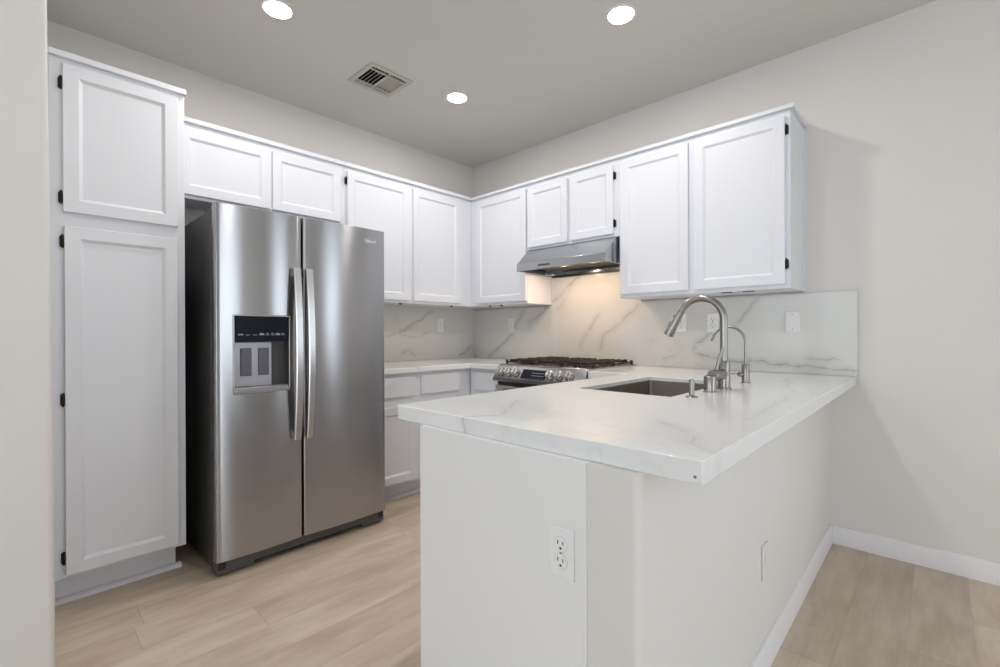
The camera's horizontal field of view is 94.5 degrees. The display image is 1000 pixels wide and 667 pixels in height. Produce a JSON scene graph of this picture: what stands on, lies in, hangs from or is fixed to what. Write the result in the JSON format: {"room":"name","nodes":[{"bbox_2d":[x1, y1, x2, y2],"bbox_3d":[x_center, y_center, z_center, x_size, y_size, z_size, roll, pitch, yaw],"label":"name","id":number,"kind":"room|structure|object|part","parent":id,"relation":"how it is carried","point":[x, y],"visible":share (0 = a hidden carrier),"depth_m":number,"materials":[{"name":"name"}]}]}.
{"room":"kitchen","nodes":[
{"label":"kitchen","id":0,"kind":"room"},
{"bbox_2d":[0,0,55,666],"bbox_3d":[-1.925,-0.218,1.838,1.250,2.754,0.166,0,0,44],"label":"wall","id":1,"kind":"structure","parent":0,"point":[27,583],"depth_m":1.42,"materials":[{"name":"beige paint"}]},
{"bbox_2d":[47,20,472,360],"bbox_3d":[-2.437,-0.217,2.294,0.120,2.754,6.440,0,0,44],"label":"wall","id":2,"kind":"structure","parent":0,"point":[208,99],"depth_m":3.13,"materials":[{"name":"beige paint"}]},
{"bbox_2d":[184,116,344,223],"bbox_3d":[-1.520,-0.955,2.922,0.335,0.436,0.990,0,0,44],"label":"upper cabinet","id":3,"kind":"object","parent":2,"relation":"attached to","point":[222,164],"visible":0.71,"depth_m":2.76,"materials":[{"name":"white paint"}]},
{"bbox_3d":[-1.564,-0.934,2.648,0.020,0.359,0.472,0,0,44],"label":"door","id":4,"kind":"part","parent":3,"relation":"part of","materials":[{"name":"white paint"}]},
{"bbox_3d":[-1.420,-0.747,2.827,0.019,0.019,0.990,0,0,44],"label":"frame","id":5,"kind":"part","parent":3,"relation":"part of","materials":[{"name":"white paint"}]},
{"bbox_3d":[-1.415,-1.161,2.820,0.040,0.026,0.990,0,0,44],"label":"crown molding","id":6,"kind":"part","parent":3,"relation":"part of","materials":[{"name":"white paint"}]},
{"bbox_3d":[-1.240,-0.936,2.989,0.020,0.359,0.444,0,0,44],"label":"door","id":7,"kind":"part","parent":3,"relation":"part of","materials":[{"name":"white paint"}]},
{"bbox_2d":[344,162,470,307],"bbox_3d":[-0.766,-0.697,3.714,0.335,0.960,1.193,0,0,44],"label":"upper cabinet","id":8,"kind":"object","parent":2,"relation":"attached to","point":[426,229],"visible":0.65,"depth_m":3.60,"materials":[{"name":"white paint"}]},
{"bbox_3d":[-0.876,-0.684,3.370,0.020,0.870,0.509,0,0,44],"label":"door","id":9,"kind":"part","parent":8,"relation":"part of","materials":[{"name":"white paint"}]},
{"bbox_3d":[-0.667,-1.165,3.605,0.040,0.026,1.176,0,0,44],"label":"crown molding","id":10,"kind":"part","parent":8,"relation":"part of","materials":[{"name":"white paint"}]},
{"bbox_3d":[-0.505,-0.686,3.759,0.020,0.870,0.485,0,0,44],"label":"door","id":11,"kind":"part","parent":8,"relation":"part of","materials":[{"name":"white paint"}]},
{"bbox_2d":[384,305,472,361],"bbox_3d":[-0.779,0.003,3.935,0.015,0.465,1.503,0,0,44],"label":"backsplash","id":12,"kind":"structure","parent":2,"relation":"attached to","point":[410,332],"depth_m":4.07,"materials":[{"name":"stone"}]},
{"bbox_2d":[437,319,442,331],"bbox_3d":[-0.536,-0.069,4.174,0.008,0.117,0.070,0,0,44],"label":"wall outlet","id":13,"kind":"object","parent":12,"relation":"attached to","point":[439,321],"visible":1,"depth_m":4.17,"materials":[{"name":"plastic"}]},
{"bbox_2d":[47,0,935,167],"bbox_3d":[-0.009,-1.677,-0.026,6.840,0.160,6.440,0,0,44],"label":"ceiling","id":14,"kind":"structure","parent":0,"point":[531,73],"depth_m":2.61,"materials":[{"name":"paint"}]},
{"bbox_2d":[261,0,293,19],"bbox_3d":[-1.096,-1.596,2.279,0.146,0.005,0.146,0,0,44],"label":"recessed light","id":15,"kind":"object","parent":14,"relation":"in","point":[278,9],"visible":1,"depth_m":2.28,"materials":[{"name":"white plastic"}]},
{"bbox_2d":[264,1,290,17],"bbox_3d":[-1.096,-1.596,2.279,0.123,0.004,0.123,0,0,44],"label":"diffuser","id":16,"kind":"object","parent":15,"relation":"attached to","point":[276,9],"depth_m":2.28,"materials":[{"name":"white plastic"}]},
{"bbox_2d":[347,62,412,97],"bbox_3d":[-0.756,-1.674,2.928,0.289,0.163,0.301,0,0,44],"label":"ceiling vent","id":17,"kind":"object","parent":14,"relation":"in","point":[374,74],"visible":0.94,"depth_m":2.95,"materials":[{"name":"metal"}]},
{"bbox_2d":[446,92,467,102],"bbox_3d":[-0.291,-1.600,3.142,0.146,0.005,0.146,0,0,44],"label":"recessed light","id":18,"kind":"object","parent":14,"relation":"in","point":[454,97],"visible":1,"depth_m":3.13,"materials":[{"name":"white plastic"}]},
{"bbox_2d":[448,94,465,101],"bbox_3d":[-0.291,-1.601,3.142,0.123,0.004,0.123,0,0,44],"label":"diffuser","id":19,"kind":"object","parent":18,"relation":"attached to","point":[451,97],"depth_m":3.14,"materials":[{"name":"white plastic"}]},
{"bbox_2d":[606,4,635,24],"bbox_3d":[0.611,-1.601,2.327,0.146,0.005,0.146,0,0,44],"label":"recessed light","id":20,"kind":"object","parent":14,"relation":"in","point":[620,14],"visible":1,"depth_m":2.32,"materials":[{"name":"white plastic"}]},
{"bbox_2d":[608,7,633,22],"bbox_3d":[0.611,-1.602,2.327,0.123,0.004,0.123,0,0,44],"label":"diffuser","id":21,"kind":"object","parent":20,"relation":"attached to","point":[616,14],"depth_m":2.32,"materials":[{"name":"white plastic"}]},
{"bbox_2d":[55,491,999,666],"bbox_3d":[0.000,1.187,-0.021,6.840,0.060,6.440,0,0,44],"label":"floor","id":22,"kind":"structure","parent":0,"point":[350,597],"depth_m":1.90,"materials":[{"name":"brown wood"}]},
{"bbox_2d":[48,46,185,605],"bbox_3d":[-1.912,-0.009,2.288,0.641,2.336,0.479,0,0,44],"label":"pantry cabinet","id":23,"kind":"object","parent":22,"relation":"on","point":[117,198],"visible":0.97,"depth_m":2.06,"materials":[{"name":"white paint"}]},
{"bbox_3d":[-1.698,-1.165,2.079,0.040,0.025,0.479,0,0,44],"label":"crown molding","id":24,"kind":"part","parent":23,"relation":"part of","materials":[{"name":"white paint"}]},
{"bbox_3d":[-1.745,1.147,2.127,0.020,0.022,0.468,0,0,44],"label":"shoe molding","id":25,"kind":"part","parent":23,"relation":"part of","materials":[{"name":"white paint"}]},
{"bbox_3d":[-1.687,-0.819,2.075,0.020,0.621,0.402,0,0,44],"label":"door","id":26,"kind":"part","parent":23,"relation":"part of","materials":[{"name":"white paint"}]},
{"bbox_3d":[-1.683,0.283,2.077,0.020,1.465,0.397,0,0,44],"label":"door","id":27,"kind":"part","parent":23,"relation":"part of","materials":[{"name":"white paint"}]},
{"bbox_2d":[185,202,384,575],"bbox_3d":[-1.274,0.271,2.736,0.854,1.770,0.912,0,0,44],"label":"refrigerator","id":28,"kind":"object","parent":22,"relation":"on","point":[285,395],"visible":1,"depth_m":2.39,"materials":[{"name":"grey metal"}]},
{"bbox_3d":[-1.202,0.233,2.317,0.059,1.693,0.405,0,0,44],"label":"freezer door","id":29,"kind":"part","parent":28,"relation":"part of","materials":[{"name":"silver metal"}]},
{"bbox_3d":[-1.192,-0.021,2.311,0.026,0.119,0.250,0,0,44],"label":"dispenser panel","id":30,"kind":"part","parent":28,"relation":"part of","materials":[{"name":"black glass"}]},
{"bbox_3d":[-1.185,0.103,2.306,0.026,0.386,0.268,0,0,44],"label":"dispenser frame","id":31,"kind":"part","parent":28,"relation":"part of","materials":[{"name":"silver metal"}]},
{"bbox_3d":[-1.048,0.108,2.400,0.063,0.895,0.039,0,0,44],"label":"handle","id":32,"kind":"part","parent":28,"relation":"part of","materials":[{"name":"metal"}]},
{"bbox_3d":[-1.003,0.108,2.447,0.063,0.895,0.039,0,0,44],"label":"handle","id":33,"kind":"part","parent":28,"relation":"part of","materials":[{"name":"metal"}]},
{"bbox_3d":[-0.885,0.231,2.650,0.059,1.693,0.499,0,0,44],"label":"door","id":34,"kind":"part","parent":28,"relation":"part of","materials":[{"name":"silver metal"}]},
{"bbox_2d":[384,368,469,501],"bbox_3d":[-0.756,0.714,3.518,0.616,0.877,0.915,0,0,44],"label":"base cabinet","id":35,"kind":"object","parent":22,"relation":"on","point":[402,437],"visible":0.27,"depth_m":3.21,"materials":[{"name":"white paint"}]},
{"bbox_3d":[-0.724,0.370,3.121,0.020,0.134,0.357,0,0,44],"label":"drawer","id":36,"kind":"part","parent":35,"relation":"part of","materials":[{"name":"white paint"}]},
{"bbox_3d":[-0.718,0.762,3.126,0.020,0.518,0.369,0,0,44],"label":"door","id":37,"kind":"part","parent":35,"relation":"part of","materials":[{"name":"white paint"}]},
{"bbox_3d":[-0.593,1.141,3.365,0.020,0.022,0.915,0,0,44],"label":"shoe molding","id":38,"kind":"part","parent":35,"relation":"part of","materials":[{"name":"white paint"}]},
{"bbox_3d":[-0.439,0.368,3.420,0.020,0.134,0.352,0,0,44],"label":"drawer","id":39,"kind":"part","parent":35,"relation":"part of","materials":[{"name":"white paint"}]},
{"bbox_2d":[384,357,519,374],"bbox_3d":[-0.437,0.254,3.612,0.926,0.038,1.504,0,0,44],"label":"countertop","id":40,"kind":"structure","parent":35,"relation":"on","point":[399,367],"depth_m":3.51,"materials":[{"name":"stone"}]},
{"bbox_2d":[470,368,497,394],"bbox_3d":[0.090,0.711,3.741,0.338,0.877,0.616,0,0,44],"label":"base cabinet","id":41,"kind":"object","parent":22,"relation":"on","point":[481,380],"visible":0.09,"depth_m":3.54,"materials":[{"name":"white paint"}]},
{"bbox_3d":[-0.095,0.367,3.505,0.249,0.134,0.020,0,0,44],"label":"drawer","id":42,"kind":"part","parent":41,"relation":"part of","materials":[{"name":"white paint"}]},
{"bbox_2d":[420,425,591,666],"bbox_3d":[0.588,0.716,2.160,1.012,0.869,2.220,0,0,44],"label":"peninsula end panel","id":43,"kind":"object","parent":22,"relation":"on","point":[490,597],"visible":0.44,"depth_m":1.20,"materials":[{"name":"white paint"}]},
{"bbox_2d":[549,523,574,582],"bbox_3d":[0.141,0.501,1.054,0.070,0.117,0.008,0,0,44],"label":"wall outlet","id":44,"kind":"object","parent":43,"relation":"attached to","point":[561,539],"visible":1,"depth_m":1.05,"materials":[{"name":"plastic"}]},
{"bbox_2d":[554,536,566,552],"bbox_3d":[0.140,0.482,1.054,0.037,0.037,0.002,0,0,44],"label":"receptacle","id":45,"kind":"object","parent":44,"relation":"attached to","point":[560,542],"depth_m":1.05,"materials":[{"name":"white plastic"}]},
{"bbox_2d":[554,553,567,569],"bbox_3d":[0.140,0.521,1.054,0.037,0.037,0.002,0,0,44],"label":"receptacle","id":46,"kind":"object","parent":44,"relation":"attached to","point":[560,559],"depth_m":1.05,"materials":[{"name":"white plastic"}]},
{"bbox_3d":[0.193,0.719,1.020,0.011,0.869,0.024,0,0,44],"label":"edge trim","id":47,"kind":"part","parent":43,"relation":"part of","materials":[{"name":"white paint"}]},
{"bbox_2d":[398,365,855,485],"bbox_3d":[0.676,0.258,2.081,1.254,0.046,2.186,0,0,44],"label":"countertop","id":48,"kind":"structure","parent":43,"relation":"on","point":[679,437],"depth_m":1.35,"materials":[{"name":"stone"}]},
{"bbox_2d":[596,380,717,396],"bbox_3d":[0.721,0.366,2.097,0.454,0.221,0.734,0,0,44],"label":"sink","id":49,"kind":"object","parent":48,"relation":"in","point":[650,387],"visible":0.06,"depth_m":2.40,"materials":[{"name":"metal"}]},
{"bbox_2d":[685,379,697,397],"bbox_3d":[0.704,0.202,1.692,0.043,0.066,0.043,0,0,44],"label":"soap dispenser","id":50,"kind":"object","parent":48,"relation":"on","point":[691,381],"visible":1,"depth_m":1.68,"materials":[{"name":"silver metal"}]},
{"bbox_2d":[664,295,731,389],"bbox_3d":[0.827,0.035,1.983,0.287,0.400,0.146,0,0,44],"label":"kitchen faucet","id":51,"kind":"object","parent":48,"relation":"on","point":[722,368],"visible":0.98,"depth_m":1.93,"materials":[{"name":"silver metal"}]},
{"bbox_3d":[0.875,-0.024,1.997,0.207,0.284,0.030,0,0,44],"label":"spout","id":52,"kind":"part","parent":51,"relation":"part of","materials":[{"name":"silver metal"}]},
{"bbox_3d":[0.890,0.171,1.891,0.096,0.045,0.045,0,0,-41],"label":"handle","id":53,"kind":"part","parent":51,"relation":"part of","materials":[{"name":"silver metal"}]},
{"bbox_3d":[0.889,0.113,1.873,0.040,0.108,0.016,0,0,44],"label":"lever","id":54,"kind":"part","parent":51,"relation":"part of","materials":[{"name":"silver metal"}]},
{"bbox_2d":[703,375,716,392],"bbox_3d":[0.837,0.203,1.838,0.051,0.064,0.051,0,0,44],"label":"air gap","id":55,"kind":"object","parent":48,"relation":"on","point":[710,382],"visible":1,"depth_m":1.82,"materials":[{"name":"silver metal"}]},
{"bbox_2d":[710,326,750,383],"bbox_3d":[1.093,0.099,2.197,0.178,0.268,0.056,0,0,44],"label":"water faucet","id":56,"kind":"object","parent":48,"relation":"on","point":[745,374],"visible":0.87,"depth_m":2.15,"materials":[{"name":"silver metal"}]},
{"bbox_3d":[1.092,0.055,2.207,0.163,0.180,0.012,0,0,44],"label":"spout","id":57,"kind":"part","parent":56,"relation":"part of","materials":[{"name":"silver metal"}]},
{"bbox_3d":[1.121,0.192,2.151,0.022,0.023,0.023,0,0,-13],"label":"handle","id":58,"kind":"part","parent":56,"relation":"part of","materials":[{"name":"silver metal"}]},
{"bbox_2d":[493,356,633,391],"bbox_3d":[0.445,0.670,3.307,0.763,0.958,0.705,0,0,44],"label":"gas range","id":59,"kind":"object","parent":22,"relation":"on","point":[529,372],"visible":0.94,"depth_m":3.16,"materials":[{"name":"silver metal"}]},
{"bbox_3d":[0.006,0.274,3.310,0.060,0.063,0.057,0,0,44],"label":"knob","id":60,"kind":"part","parent":59,"relation":"part of","materials":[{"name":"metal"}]},
{"bbox_3d":[0.057,0.274,3.262,0.060,0.063,0.057,0,0,44],"label":"knob","id":61,"kind":"part","parent":59,"relation":"part of","materials":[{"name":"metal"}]},
{"bbox_3d":[0.254,0.648,3.107,0.755,0.553,0.036,0,0,44],"label":"oven door","id":62,"kind":"part","parent":59,"relation":"part of","materials":[{"name":"silver metal"}]},
{"bbox_3d":[0.107,0.274,3.213,0.060,0.063,0.057,0,0,44],"label":"knob","id":63,"kind":"part","parent":59,"relation":"part of","materials":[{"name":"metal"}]},
{"bbox_3d":[0.259,0.288,3.112,0.763,0.112,0.100,0,0,44],"label":"control panel","id":64,"kind":"part","parent":59,"relation":"part of","materials":[{"name":"silver metal"}]},
{"bbox_3d":[0.324,0.273,3.007,0.060,0.063,0.057,0,0,44],"label":"knob","id":65,"kind":"part","parent":59,"relation":"part of","materials":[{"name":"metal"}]},
{"bbox_3d":[0.378,0.273,2.956,0.060,0.063,0.057,0,0,44],"label":"knob","id":66,"kind":"part","parent":59,"relation":"part of","materials":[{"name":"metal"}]},
{"bbox_2d":[500,361,633,370],"bbox_3d":[0.481,0.233,3.345,0.763,0.021,0.595,0,0,44],"label":"cooktop","id":67,"kind":"object","parent":59,"relation":"in","point":[535,365],"depth_m":3.12,"materials":[{"name":"black metal"}]},
{"bbox_3d":[0.434,0.273,2.902,0.060,0.063,0.057,0,0,44],"label":"knob","id":68,"kind":"part","parent":59,"relation":"part of","materials":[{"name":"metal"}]},
{"bbox_2d":[587,403,829,666],"bbox_3d":[1.002,0.715,1.773,0.122,0.869,2.218,0,0,44],"label":"wall","id":69,"kind":"structure","parent":0,"point":[674,566],"depth_m":1.18,"materials":[{"name":"beige paint"}]},
{"bbox_2d":[761,541,768,581],"bbox_3d":[0.909,0.780,1.581,0.008,0.117,0.070,0,0,44],"label":"wall outlet","id":70,"kind":"object","parent":69,"relation":"attached to","point":[764,549],"visible":1,"depth_m":1.57,"materials":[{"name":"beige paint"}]},
{"bbox_2d":[749,524,832,666],"bbox_3d":[1.052,1.100,1.726,0.014,0.100,2.218,0,0,44],"label":"baseboard","id":71,"kind":"structure","parent":69,"relation":"attached to","point":[767,652],"depth_m":1.83,"materials":[{"name":"white paint"}]},
{"bbox_2d":[473,0,999,562],"bbox_3d":[2.175,-0.232,2.265,6.600,2.754,0.120,0,0,44],"label":"wall","id":72,"kind":"structure","parent":0,"point":[901,112],"depth_m":2.33,"materials":[{"name":"beige paint"}]},
{"bbox_2d":[457,182,550,308],"bbox_3d":[-0.028,-0.699,4.040,0.954,0.955,0.335,0,0,44],"label":"upper cabinet","id":73,"kind":"object","parent":72,"relation":"attached to","point":[499,225],"visible":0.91,"depth_m":3.78,"materials":[{"name":"white paint"}]},
{"bbox_3d":[-0.010,-1.165,3.818,0.620,0.021,0.040,0,0,44],"label":"crown molding","id":74,"kind":"part","parent":73,"relation":"part of","materials":[{"name":"white paint"}]},
{"bbox_3d":[0.005,-0.688,3.792,0.557,0.870,0.020,0,0,44],"label":"door","id":75,"kind":"part","parent":73,"relation":"part of","materials":[{"name":"white paint"}]},
{"bbox_2d":[517,236,619,277],"bbox_3d":[0.558,-0.546,3.379,0.760,0.189,0.460,0,0,44],"label":"range hood","id":76,"kind":"object","parent":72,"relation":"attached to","point":[597,256],"visible":0.98,"depth_m":3.29,"materials":[{"name":"silver metal"}]},
{"bbox_2d":[526,155,619,249],"bbox_3d":[0.606,-0.910,3.436,0.795,0.534,0.335,0,0,44],"label":"upper cabinet","id":77,"kind":"object","parent":72,"relation":"attached to","point":[581,203],"visible":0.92,"depth_m":3.28,"materials":[{"name":"white paint"}]},
{"bbox_3d":[0.354,-0.891,3.458,0.369,0.461,0.020,0,0,44],"label":"door","id":78,"kind":"part","parent":77,"relation":"part of","materials":[{"name":"white paint"}]},
{"bbox_3d":[0.503,-1.166,3.329,0.795,0.021,0.040,0,0,44],"label":"crown molding","id":79,"kind":"part","parent":77,"relation":"part of","materials":[{"name":"white paint"}]},
{"bbox_3d":[0.633,-0.891,3.192,0.343,0.461,0.020,0,0,44],"label":"door","id":80,"kind":"part","parent":77,"relation":"part of","materials":[{"name":"white paint"}]},
{"bbox_2d":[473,271,857,376],"bbox_3d":[0.815,-0.205,3.465,2.973,0.873,0.015,0,0,44],"label":"backsplash","id":81,"kind":"structure","parent":72,"relation":"attached to","point":[587,316],"depth_m":3.14,"materials":[{"name":"stone"}]},
{"bbox_2d":[508,318,513,331],"bbox_3d":[0.102,-0.072,4.129,0.070,0.117,0.008,0,0,44],"label":"wall outlet","id":82,"kind":"object","parent":81,"relation":"attached to","point":[510,321],"visible":1,"depth_m":4.12,"materials":[{"name":"plastic"}]},
{"bbox_2d":[676,314,685,331],"bbox_3d":[1.208,-0.068,3.076,0.070,0.117,0.008,0,0,44],"label":"wall outlet","id":83,"kind":"object","parent":81,"relation":"attached to","point":[681,327],"visible":0.78,"depth_m":3.07,"materials":[{"name":"plastic"}]},
{"bbox_2d":[707,313,718,331],"bbox_3d":[1.355,-0.066,2.936,0.070,0.117,0.008,0,0,44],"label":"wall outlet","id":84,"kind":"object","parent":81,"relation":"attached to","point":[712,319],"visible":0.97,"depth_m":2.93,"materials":[{"name":"plastic"}]},
{"bbox_2d":[785,311,799,331],"bbox_3d":[1.671,-0.064,2.636,0.070,0.117,0.008,0,0,44],"label":"blank plate","id":85,"kind":"object","parent":81,"relation":"attached to","point":[792,319],"visible":1,"depth_m":2.63,"materials":[{"name":"plastic"}]},
{"bbox_2d":[618,102,806,299],"bbox_3d":[1.256,-0.704,2.820,0.994,0.948,0.339,0,0,44],"label":"upper cabinet","id":86,"kind":"object","parent":72,"relation":"attached to","point":[717,210],"visible":1,"depth_m":2.62,"materials":[{"name":"white paint"}]},
{"bbox_3d":[0.959,-0.689,2.883,0.435,0.870,0.020,0,0,44],"label":"door","id":87,"kind":"part","parent":86,"relation":"part of","materials":[{"name":"white paint"}]},
{"bbox_3d":[1.254,-1.167,2.819,0.994,0.021,0.336,0,0,44],"label":"crown molding","id":88,"kind":"part","parent":86,"relation":"part of","materials":[{"name":"white paint"}]},
{"bbox_3d":[1.310,-0.690,2.549,0.462,0.870,0.020,0,0,44],"label":"door","id":89,"kind":"part","parent":86,"relation":"part of","materials":[{"name":"white paint"}]},
{"bbox_3d":[1.715,-0.689,2.603,0.008,0.907,0.020,0,0,44],"label":"scribe trim","id":90,"kind":"part","parent":86,"relation":"part of","materials":[{"name":"white paint"}]},
{"bbox_2d":[833,525,999,585],"bbox_3d":[3.170,1.094,1.231,3.736,0.100,0.014,0,0,44],"label":"baseboard","id":91,"kind":"structure","parent":72,"relation":"attached to","point":[986,571],"depth_m":2.27,"materials":[{"name":"white paint"}]}
]}

